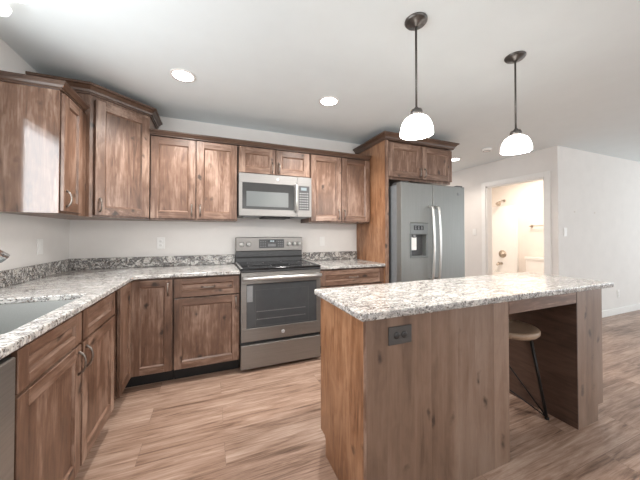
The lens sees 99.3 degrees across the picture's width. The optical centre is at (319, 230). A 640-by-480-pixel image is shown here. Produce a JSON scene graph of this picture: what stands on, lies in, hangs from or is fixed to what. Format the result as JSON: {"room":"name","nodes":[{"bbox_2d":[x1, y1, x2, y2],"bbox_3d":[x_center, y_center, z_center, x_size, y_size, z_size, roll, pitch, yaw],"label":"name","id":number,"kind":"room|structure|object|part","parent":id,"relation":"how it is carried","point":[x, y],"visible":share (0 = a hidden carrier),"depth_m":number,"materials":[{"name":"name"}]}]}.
{"room":"kitchen","nodes":[
{"label":"kitchen","id":0,"kind":"room"},
{"bbox_2d":[0,38,69,270],"bbox_3d":[-0.876,0.007,-1.191,0.120,2.440,8.120,0,-1,-22],"label":"wall","id":1,"kind":"structure","parent":0,"point":[19,234],"depth_m":1.90,"materials":[{"name":"beige paint"}]},
{"bbox_2d":[0,259,70,287],"bbox_3d":[-1.780,0.294,1.247,0.020,0.101,2.626,0,-1,-22],"label":"backsplash","id":2,"kind":"structure","parent":1,"relation":"attached to","point":[9,277],"depth_m":1.93,"materials":[{"name":"stone"}]},
{"bbox_2d":[37,239,42,254],"bbox_3d":[-2.112,0.124,2.053,0.010,0.115,0.070,0,-1,-22],"label":"light switch","id":3,"kind":"object","parent":1,"relation":"attached to","point":[39,241],"visible":1,"depth_m":2.04,"materials":[{"name":"white plastic"}]},
{"bbox_2d":[0,70,89,216],"bbox_3d":[-1.803,-0.510,1.793,0.377,0.808,0.426,0,-1,-22],"label":"upper cabinet","id":4,"kind":"object","parent":1,"relation":"attached to","point":[43,120],"visible":1,"depth_m":1.65,"materials":[{"name":"brown wood"}]},
{"bbox_3d":[-1.765,-0.489,1.624,0.322,0.762,0.004,0,-1,-22],"label":"panel","id":5,"kind":"part","parent":4,"relation":"part of","materials":[{"name":"brown wood"}]},
{"bbox_3d":[-1.809,-0.891,1.796,0.364,0.046,0.426,0,-1,-22],"label":"crown","id":6,"kind":"part","parent":4,"relation":"part of","materials":[{"name":"brown wood"}]},
{"bbox_3d":[-1.596,-0.199,1.729,0.037,0.116,0.015,0,-1,-22],"label":"handle","id":7,"kind":"part","parent":4,"relation":"part of","materials":[{"name":"grey metal"}]},
{"bbox_3d":[-1.655,-0.487,1.816,0.020,0.736,0.258,0,-1,-22],"label":"door","id":8,"kind":"part","parent":4,"relation":"part of","materials":[{"name":"brown wood"}]},
{"bbox_2d":[69,116,359,264],"bbox_3d":[-0.444,0.067,3.294,4.030,2.440,0.120,0,-1,-22],"label":"wall","id":9,"kind":"structure","parent":0,"point":[87,238],"depth_m":2.92,"materials":[{"name":"beige paint"}]},
{"bbox_2d":[26,71,162,220],"bbox_3d":[-1.822,-0.598,2.321,0.735,0.998,0.666,0,-1,-22],"label":"upper cabinet","id":10,"kind":"object","parent":9,"relation":"attached to","point":[118,137],"visible":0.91,"depth_m":2.20,"materials":[{"name":"brown wood"}]},
{"bbox_3d":[-1.822,-1.061,2.328,0.735,0.072,0.666,0,-1,-22],"label":"crown","id":11,"kind":"part","parent":10,"relation":"part of","materials":[{"name":"brown wood"}]},
{"bbox_3d":[-1.624,-0.555,2.253,0.020,0.884,0.404,0,-1,28],"label":"door","id":12,"kind":"part","parent":10,"relation":"part of","materials":[{"name":"brown wood"}]},
{"bbox_2d":[71,254,234,269],"bbox_3d":[-1.614,0.314,2.741,1.443,0.101,0.020,0,-1,-22],"label":"backsplash","id":13,"kind":"structure","parent":9,"relation":"attached to","point":[154,261],"depth_m":2.70,"materials":[{"name":"stone"}]},
{"bbox_2d":[157,237,164,248],"bbox_3d":[-1.611,0.129,2.753,0.070,0.115,0.010,0,-1,-22],"label":"electrical outlet","id":14,"kind":"object","parent":9,"relation":"attached to","point":[160,240],"visible":1,"depth_m":2.75,"materials":[{"name":"white plastic"}]},
{"bbox_2d":[150,136,237,221],"bbox_3d":[-1.229,-0.474,2.713,0.755,0.762,0.380,0,-1,-22],"label":"upper cabinet","id":15,"kind":"object","parent":9,"relation":"attached to","point":[191,180],"visible":1,"depth_m":2.56,"materials":[{"name":"brown wood"}]},
{"bbox_3d":[-1.348,-0.478,2.506,0.366,0.736,0.020,0,-1,-22],"label":"door","id":16,"kind":"part","parent":15,"relation":"part of","materials":[{"name":"brown wood"}]},
{"bbox_3d":[-1.000,-0.476,2.646,0.366,0.736,0.020,0,-1,-22],"label":"door","id":17,"kind":"part","parent":15,"relation":"part of","materials":[{"name":"brown wood"}]},
{"bbox_2d":[237,146,308,177],"bbox_3d":[-0.522,-0.710,3.000,0.758,0.284,0.380,0,-1,-22],"label":"upper cabinet","id":18,"kind":"object","parent":9,"relation":"attached to","point":[249,159],"visible":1,"depth_m":2.84,"materials":[{"name":"brown wood"}]},
{"bbox_3d":[-0.642,-0.713,2.793,0.367,0.258,0.020,0,-1,-22],"label":"door","id":19,"kind":"part","parent":18,"relation":"part of","materials":[{"name":"brown wood"}]},
{"bbox_2d":[150,128,370,160],"bbox_3d":[-0.516,-0.875,3.012,2.296,0.046,0.367,0,-1,-22],"label":"crown molding","id":20,"kind":"structure","parent":18,"relation":"on","point":[153,132],"depth_m":2.76,"materials":[{"name":"brown wood"}]},
{"bbox_2d":[237,172,310,219],"bbox_3d":[-0.508,-0.344,2.962,0.755,0.439,0.450,0,-1,-22],"label":"microwave","id":21,"kind":"object","parent":18,"relation":"attached to","point":[261,196],"visible":1,"depth_m":2.79,"materials":[{"name":"grey metal"}]},
{"bbox_3d":[-0.248,-0.339,2.853,0.023,0.309,0.054,0,-1,-22],"label":"handle","id":22,"kind":"part","parent":21,"relation":"part of","materials":[{"name":"metal"}]},
{"bbox_3d":[-0.170,-0.341,2.905,0.120,0.259,0.001,0,-1,-22],"label":"keypad panel","id":23,"kind":"part","parent":21,"relation":"part of","materials":[{"name":"grey plastic"}]},
{"bbox_3d":[-0.293,-0.711,2.934,0.367,0.258,0.020,0,-1,-22],"label":"door","id":24,"kind":"part","parent":18,"relation":"part of","materials":[{"name":"brown wood"}]},
{"bbox_2d":[320,237,324,245],"bbox_3d":[0.027,0.138,3.412,0.070,0.115,0.010,0,-1,-22],"label":"light switch","id":25,"kind":"object","parent":9,"relation":"attached to","point":[322,239],"visible":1,"depth_m":3.41,"materials":[{"name":"white plastic"}]},
{"bbox_2d":[302,251,356,260],"bbox_3d":[0.127,0.323,3.441,0.774,0.101,0.020,0,-1,-22],"label":"backsplash","id":26,"kind":"structure","parent":9,"relation":"attached to","point":[308,256],"depth_m":3.43,"materials":[{"name":"stone"}]},
{"bbox_2d":[301,154,369,223],"bbox_3d":[0.192,-0.467,3.284,0.772,0.762,0.380,0,-1,-22],"label":"upper cabinet","id":27,"kind":"object","parent":9,"relation":"attached to","point":[340,187],"visible":1,"depth_m":3.13,"materials":[{"name":"brown wood"}]},
{"bbox_3d":[0.069,-0.470,3.076,0.374,0.736,0.020,0,-1,-22],"label":"door","id":28,"kind":"part","parent":27,"relation":"part of","materials":[{"name":"brown wood"}]},
{"bbox_3d":[0.425,-0.469,3.220,0.374,0.736,0.020,0,-1,-22],"label":"door","id":29,"kind":"part","parent":27,"relation":"part of","materials":[{"name":"brown wood"}]},
{"bbox_2d":[353,131,458,186],"bbox_3d":[1.076,-0.821,3.469,1.101,0.498,0.706,0,-1,-22],"label":"upper cabinet","id":30,"kind":"object","parent":9,"relation":"attached to","point":[426,160],"visible":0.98,"depth_m":3.19,"materials":[{"name":"brown wood"}]},
{"bbox_3d":[0.981,-0.793,3.124,0.464,0.385,0.020,0,-1,-22],"label":"door","id":31,"kind":"part","parent":30,"relation":"part of","materials":[{"name":"brown wood"}]},
{"bbox_3d":[1.076,-1.034,3.472,1.101,0.072,0.706,0,-1,-22],"label":"crown","id":32,"kind":"part","parent":30,"relation":"part of","materials":[{"name":"brown wood"}]},
{"bbox_3d":[1.420,-0.791,3.301,0.464,0.385,0.020,0,-1,-22],"label":"door","id":33,"kind":"part","parent":30,"relation":"part of","materials":[{"name":"brown wood"}]},
{"bbox_2d":[0,0,639,171],"bbox_3d":[3.225,-1.220,2.027,10.120,0.100,11.000,0,-1,-22],"label":"ceiling","id":34,"kind":"structure","parent":0,"point":[263,65],"depth_m":1.88,"materials":[{"name":"paint"}]},
{"bbox_2d":[0,0,30,16],"bbox_3d":[-1.540,-1.136,1.289,0.328,0.088,0.174,0,-1,23],"label":"ceiling lamp","id":35,"kind":"object","parent":34,"relation":"attached to","point":[5,10],"visible":1,"depth_m":1.36,"materials":[{"name":"white glass"}]},
{"bbox_3d":[-1.625,-1.127,1.351,0.124,0.070,0.124,0,-1,-22],"label":"lamp shade","id":36,"kind":"part","parent":35,"relation":"part of","materials":[{"name":"white glass"}]},
{"bbox_3d":[-1.437,-1.127,1.272,0.124,0.070,0.124,0,-1,-22],"label":"lamp shade","id":37,"kind":"part","parent":35,"relation":"part of","materials":[{"name":"white glass"}]},
{"bbox_2d":[169,68,195,82],"bbox_3d":[-1.036,-1.167,2.056,0.180,0.006,0.180,0,-1,-22],"label":"recessed light","id":38,"kind":"object","parent":34,"relation":"in","point":[182,75],"visible":1,"depth_m":2.05,"materials":[{"name":"white paint"}]},
{"bbox_2d":[319,96,338,105],"bbox_3d":[0.081,-1.162,2.450,0.180,0.006,0.180,0,-1,-22],"label":"recessed light","id":39,"kind":"object","parent":34,"relation":"in","point":[327,100],"visible":1,"depth_m":2.45,"materials":[{"name":"white paint"}]},
{"bbox_2d":[400,12,433,139],"bbox_3d":[0.539,-0.855,1.523,0.178,0.642,0.178,0,-1,-22],"label":"pendant lamp","id":40,"kind":"object","parent":34,"relation":"hanging from","point":[417,126],"visible":1,"depth_m":1.50,"materials":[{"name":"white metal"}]},
{"bbox_3d":[0.539,-0.915,1.524,0.011,0.465,0.012,0,-1,-22],"label":"rod","id":41,"kind":"part","parent":40,"relation":"part of","materials":[{"name":"brown metal"}]},
{"bbox_3d":[0.539,-0.586,1.520,0.178,0.104,0.178,0,-1,-22],"label":"lamp shade","id":42,"kind":"part","parent":40,"relation":"part of","materials":[{"name":"white glass"}]},
{"bbox_2d":[482,148,491,151],"bbox_3d":[2.349,-1.128,3.830,0.124,0.035,0.124,0,-1,-22],"label":"smoke detector","id":43,"kind":"object","parent":34,"relation":"attached to","point":[483,149],"visible":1,"depth_m":3.79,"materials":[{"name":"white plastic"}]},
{"bbox_2d":[500,51,532,154],"bbox_3d":[1.318,-0.851,1.832,0.178,0.642,0.178,0,-1,-22],"label":"pendant lamp","id":44,"kind":"object","parent":34,"relation":"hanging from","point":[517,143],"visible":1,"depth_m":1.81,"materials":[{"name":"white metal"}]},
{"bbox_3d":[1.318,-0.910,1.833,0.011,0.465,0.012,0,-1,-22],"label":"rod","id":45,"kind":"part","parent":44,"relation":"part of","materials":[{"name":"brown metal"}]},
{"bbox_3d":[1.318,-0.582,1.829,0.178,0.104,0.178,0,-1,-22],"label":"lamp shade","id":46,"kind":"part","parent":44,"relation":"part of","materials":[{"name":"white glass"}]},
{"bbox_2d":[74,310,639,479],"bbox_3d":[3.225,1.319,1.994,10.120,0.100,11.000,0,-1,-22],"label":"floor","id":47,"kind":"structure","parent":0,"point":[260,423],"depth_m":1.72,"materials":[{"name":"brown wood"}]},
{"bbox_2d":[0,354,15,479],"bbox_3d":[-1.141,0.812,0.465,0.623,0.874,0.600,0,-1,-22],"label":"dishwasher","id":48,"kind":"object","parent":47,"relation":"on","point":[7,365],"visible":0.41,"depth_m":0.83,"materials":[{"name":"grey metal"}]},
{"bbox_2d":[7,292,114,479],"bbox_3d":[-1.441,0.817,1.251,0.653,0.884,1.073,0,-1,-22],"label":"base cabinet","id":49,"kind":"object","parent":47,"relation":"on","point":[64,377],"visible":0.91,"depth_m":1.17,"materials":[{"name":"brown wood"}]},
{"bbox_3d":[-1.067,0.841,1.082,0.020,0.593,0.468,0,-1,-22],"label":"door","id":50,"kind":"part","parent":49,"relation":"part of","materials":[{"name":"brown wood"}]},
{"bbox_3d":[-1.121,0.625,1.281,0.037,0.116,0.015,0,-1,-22],"label":"handle","id":51,"kind":"part","parent":49,"relation":"part of","materials":[{"name":"grey metal"}]},
{"bbox_3d":[-1.151,0.626,1.357,0.037,0.116,0.015,0,-1,-22],"label":"handle","id":52,"kind":"part","parent":49,"relation":"part of","materials":[{"name":"grey metal"}]},
{"bbox_3d":[-1.249,0.847,1.533,0.020,0.593,0.470,0,-1,-22],"label":"door","id":53,"kind":"part","parent":49,"relation":"part of","materials":[{"name":"brown wood"}]},
{"bbox_2d":[114,278,173,399],"bbox_3d":[-1.696,0.830,2.222,0.909,0.884,0.909,0,-1,-22],"label":"base cabinet","id":54,"kind":"object","parent":47,"relation":"on","point":[144,308],"visible":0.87,"depth_m":2.17,"materials":[{"name":"brown wood"}]},
{"bbox_2d":[0,264,239,359],"bbox_3d":[-1.124,0.363,1.522,1.444,0.030,2.647,0,-1,-22],"label":"countertop","id":55,"kind":"structure","parent":54,"relation":"on","point":[87,286],"depth_m":1.63,"materials":[{"name":"stone"}]},
{"bbox_2d":[0,250,9,262],"bbox_3d":[-1.552,0.176,1.099,0.100,0.333,0.412,0,-1,15],"label":"faucet","id":56,"kind":"object","parent":55,"relation":"on","point":[3,255],"visible":1,"depth_m":1.26,"materials":[{"name":"silver metal"}]},
{"bbox_2d":[0,299,75,334],"bbox_3d":[-1.364,0.475,1.107,0.464,0.205,0.698,0,-1,-22],"label":"sink","id":57,"kind":"object","parent":55,"relation":"in","point":[12,316],"visible":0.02,"depth_m":1.40,"materials":[{"name":"metal"}]},
{"bbox_3d":[-1.435,0.775,1.996,0.020,0.748,0.280,0,-1,-22],"label":"door","id":58,"kind":"part","parent":54,"relation":"part of","materials":[{"name":"brown wood"}]},
{"bbox_3d":[-1.352,0.778,2.192,0.282,0.748,0.020,0,-1,-22],"label":"door","id":59,"kind":"part","parent":54,"relation":"part of","materials":[{"name":"brown wood"}]},
{"bbox_2d":[173,274,239,378],"bbox_3d":[-1.073,0.836,2.610,0.530,0.884,0.655,0,-1,-22],"label":"base cabinet","id":60,"kind":"object","parent":47,"relation":"on","point":[206,308],"visible":0.98,"depth_m":2.35,"materials":[{"name":"brown wood"}]},
{"bbox_3d":[-0.967,0.483,2.350,0.518,0.154,0.020,0,-1,-22],"label":"drawer","id":61,"kind":"part","parent":60,"relation":"part of","materials":[{"name":"brown wood"}]},
{"bbox_2d":[235,237,321,370],"bbox_3d":[-0.455,0.678,2.817,0.765,1.205,0.734,0,-1,-22],"label":"range","id":62,"kind":"object","parent":47,"relation":"on","point":[280,310],"visible":1,"depth_m":2.57,"materials":[{"name":"grey metal"}]},
{"bbox_3d":[-0.575,0.157,3.122,0.759,0.154,0.076,0,-1,-22],"label":"control panel","id":63,"kind":"part","parent":62,"relation":"part of","materials":[{"name":"metal"}]},
{"bbox_3d":[-0.548,0.151,3.090,0.285,0.099,0.002,0,-1,-22],"label":"display panel","id":64,"kind":"part","parent":62,"relation":"part of","materials":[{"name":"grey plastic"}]},
{"bbox_2d":[235,260,320,272],"bbox_3d":[-0.455,0.364,2.821,0.763,0.036,0.593,0,-1,-22],"label":"cooktop","id":65,"kind":"object","parent":62,"relation":"in","point":[245,266],"depth_m":2.65,"materials":[{"name":"glass"}]},
{"bbox_3d":[-0.354,1.137,2.561,0.759,0.211,0.040,0,-1,-22],"label":"storage drawer","id":66,"kind":"part","parent":62,"relation":"part of","materials":[{"name":"metal"}]},
{"bbox_3d":[-0.354,0.692,2.567,0.759,0.620,0.040,0,-1,-22],"label":"oven door","id":67,"kind":"part","parent":62,"relation":"part of","materials":[{"name":"metal"}]},
{"bbox_3d":[-0.332,0.430,2.515,0.736,0.034,0.078,0,-1,-22],"label":"handle","id":68,"kind":"part","parent":62,"relation":"part of","materials":[{"name":"metal"}]},
{"bbox_2d":[319,267,383,352],"bbox_3d":[0.245,0.843,3.140,0.770,0.884,0.655,0,-1,-22],"label":"base cabinet","id":69,"kind":"object","parent":47,"relation":"on","point":[330,278],"visible":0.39,"depth_m":2.86,"materials":[{"name":"brown wood"}]},
{"bbox_3d":[0.174,0.869,2.804,0.376,0.582,0.020,0,-1,-22],"label":"door","id":70,"kind":"part","parent":69,"relation":"part of","materials":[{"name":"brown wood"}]},
{"bbox_2d":[310,259,384,269],"bbox_3d":[0.243,0.385,3.151,0.775,0.030,0.645,0,-1,-22],"label":"countertop","id":71,"kind":"structure","parent":69,"relation":"on","point":[341,263],"depth_m":3.01,"materials":[{"name":"stone"}]},
{"bbox_3d":[0.351,0.490,2.881,0.758,0.154,0.020,0,-1,-22],"label":"drawer","id":72,"kind":"part","parent":69,"relation":"part of","materials":[{"name":"brown wood"}]},
{"bbox_3d":[0.529,0.871,2.947,0.376,0.582,0.020,0,-1,-22],"label":"door","id":73,"kind":"part","parent":69,"relation":"part of","materials":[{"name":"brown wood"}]},
{"bbox_2d":[357,140,388,283],"bbox_3d":[0.623,0.144,3.303,0.037,2.286,0.652,0,-1,-22],"label":"end panel","id":74,"kind":"object","parent":47,"relation":"on","point":[373,236],"visible":0.56,"depth_m":3.15,"materials":[{"name":"brown wood"}]},
{"bbox_2d":[389,181,464,282],"bbox_3d":[1.152,0.383,3.365,0.922,1.810,0.872,0,-1,-22],"label":"refrigerator","id":75,"kind":"object","parent":47,"relation":"on","point":[427,234],"visible":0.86,"depth_m":3.00,"materials":[{"name":"metal"}]},
{"bbox_3d":[1.042,0.340,2.982,0.431,1.705,0.078,0,-1,-22],"label":"freezer door","id":76,"kind":"part","parent":75,"relation":"part of","materials":[{"name":"metal"}]},
{"bbox_3d":[1.232,0.137,2.977,0.029,0.828,0.087,0,-1,-22],"label":"handle","id":77,"kind":"part","parent":75,"relation":"part of","materials":[{"name":"metal"}]},
{"bbox_3d":[1.314,0.138,3.009,0.029,0.828,0.087,0,-1,-22],"label":"handle","id":78,"kind":"part","parent":75,"relation":"part of","materials":[{"name":"metal"}]},
{"bbox_3d":[1.472,0.342,3.155,0.485,1.705,0.078,0,-1,-22],"label":"door","id":79,"kind":"part","parent":75,"relation":"part of","materials":[{"name":"metal"}]},
{"bbox_2d":[321,289,602,479],"bbox_3d":[0.969,0.826,1.751,1.906,0.880,0.540,0,-1,-22],"label":"kitchen island","id":80,"kind":"object","parent":47,"relation":"on","point":[435,405],"visible":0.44,"depth_m":1.37,"materials":[{"name":"brown wood"}]},
{"bbox_3d":[0.103,0.821,1.378,0.020,0.880,0.479,0,-1,-22],"label":"panel","id":81,"kind":"part","parent":80,"relation":"part of","materials":[{"name":"brown wood"}]},
{"bbox_3d":[0.190,0.818,1.151,0.012,0.880,0.006,0,-1,-22],"label":"corner trim","id":82,"kind":"part","parent":80,"relation":"part of","materials":[{"name":"brown wood"}]},
{"bbox_2d":[388,324,411,345],"bbox_3d":[0.360,0.468,1.215,0.126,0.080,0.010,0,-1,-22],"label":"electrical outlet","id":83,"kind":"object","parent":80,"relation":"attached to","point":[401,334],"visible":1,"depth_m":1.21,"materials":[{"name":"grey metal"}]},
{"bbox_2d":[394,332,399,338],"bbox_3d":[0.342,0.468,1.205,0.031,0.031,0.003,0,-1,-22],"label":"receptacle","id":84,"kind":"object","parent":83,"relation":"attached to","point":[396,334],"depth_m":1.20,"materials":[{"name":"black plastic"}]},
{"bbox_2d":[402,331,406,337],"bbox_3d":[0.379,0.468,1.220,0.031,0.031,0.003,0,-1,-22],"label":"receptacle","id":85,"kind":"object","parent":83,"relation":"attached to","point":[404,333],"depth_m":1.22,"materials":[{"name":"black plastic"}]},
{"bbox_3d":[0.613,0.820,1.329,0.904,0.880,0.020,0,-1,-22],"label":"panel","id":86,"kind":"part","parent":80,"relation":"part of","materials":[{"name":"brown wood"}]},
{"bbox_2d":[314,272,613,321],"bbox_3d":[0.984,0.369,1.738,1.978,0.032,0.550,0,-1,-22],"label":"island countertop","id":87,"kind":"structure","parent":80,"relation":"on","point":[372,302],"depth_m":1.53,"materials":[{"name":"stone"}]},
{"bbox_3d":[1.551,0.829,1.957,0.008,0.880,0.485,0,-1,-22],"label":"panel","id":88,"kind":"part","parent":80,"relation":"part of","materials":[{"name":"brown wood"}]},
{"bbox_3d":[1.775,0.827,1.796,0.288,0.880,0.020,0,-1,-22],"label":"panel","id":89,"kind":"part","parent":80,"relation":"part of","materials":[{"name":"brown wood"}]},
{"bbox_2d":[493,271,507,274],"bbox_3d":[3.308,1.120,5.797,1.510,0.400,0.790,0,-1,-22],"label":"bathtub","id":90,"kind":"object","parent":47,"relation":"on","point":[494,272],"visible":0.03,"depth_m":6.00,"materials":[{"name":"white plastic"}]},
{"bbox_2d":[492,205,518,272],"bbox_3d":[3.313,0.195,5.808,1.519,1.449,0.813,0,-1,-22],"label":"tub surround","id":91,"kind":"object","parent":90,"relation":"on","point":[504,218],"visible":0.34,"depth_m":5.94,"materials":[{"name":"white plastic"}]},
{"bbox_2d":[499,250,505,257],"bbox_3d":[3.994,0.522,5.984,0.072,0.170,0.170,0,-1,-22],"label":"shower valve","id":92,"kind":"object","parent":91,"relation":"attached to","point":[502,253],"visible":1,"depth_m":5.97,"materials":[{"name":"silver metal"}]},
{"bbox_2d":[509,319,549,420],"bbox_3d":[1.315,0.957,1.821,0.420,0.620,0.418,0,-1,17],"label":"bar stool","id":93,"kind":"object","parent":47,"relation":"on","point":[518,330],"visible":0.4,"depth_m":1.82,"materials":[{"name":"brown wood"}]},
{"bbox_3d":[1.283,0.671,1.852,0.344,0.048,0.344,0,-1,-22],"label":"seat","id":94,"kind":"part","parent":93,"relation":"part of","materials":[{"name":"brown wood"}]},
{"bbox_3d":[1.469,0.975,1.831,0.122,0.571,0.019,0,-1,5],"label":"leg","id":95,"kind":"part","parent":93,"relation":"part of","materials":[{"name":"black metal"}]},
{"bbox_2d":[524,257,543,273],"bbox_3d":[4.024,0.919,5.139,0.677,0.785,0.460,0,-1,-22],"label":"toilet","id":96,"kind":"object","parent":47,"relation":"on","point":[533,264],"visible":0.23,"depth_m":5.23,"materials":[{"name":"ceramic"}]},
{"bbox_3d":[4.236,0.547,5.230,0.220,0.040,0.460,0,-1,-22],"label":"tank lid","id":97,"kind":"part","parent":96,"relation":"part of","materials":[{"name":"ceramic"}]},
{"bbox_2d":[446,146,563,276],"bbox_3d":[2.551,0.096,5.480,0.120,2.440,3.860,0,-1,-22],"label":"wall","id":98,"kind":"structure","parent":0,"point":[550,159],"depth_m":4.32,"materials":[{"name":"beige paint"}]},
{"bbox_2d":[481,171,550,275],"bbox_3d":[3.041,0.242,4.236,0.138,2.115,1.020,0,-1,-22],"label":"trim","id":99,"kind":"structure","parent":98,"relation":"attached to","point":[486,188],"depth_m":4.33,"materials":[{"name":"white paint"}]},
{"bbox_2d":[492,180,543,272],"bbox_3d":[4.312,0.096,5.498,0.100,2.440,2.340,0,-1,-22],"label":"wall","id":100,"kind":"structure","parent":0,"point":[528,196],"depth_m":5.57,"materials":[{"name":"paint"}]},
{"bbox_2d":[563,147,639,310],"bbox_3d":[5.267,0.083,4.556,4.230,2.440,0.120,0,-1,-22],"label":"wall","id":101,"kind":"structure","parent":0,"point":[601,193],"depth_m":4.10,"materials":[{"name":"beige paint"}]},
{"bbox_2d":[602,303,639,317],"bbox_3d":[5.237,1.252,4.456,4.350,0.100,0.014,0,-1,-22],"label":"baseboard","id":102,"kind":"structure","parent":101,"relation":"attached to","point":[610,312],"depth_m":4.22,"materials":[{"name":"white paint"}]}
]}

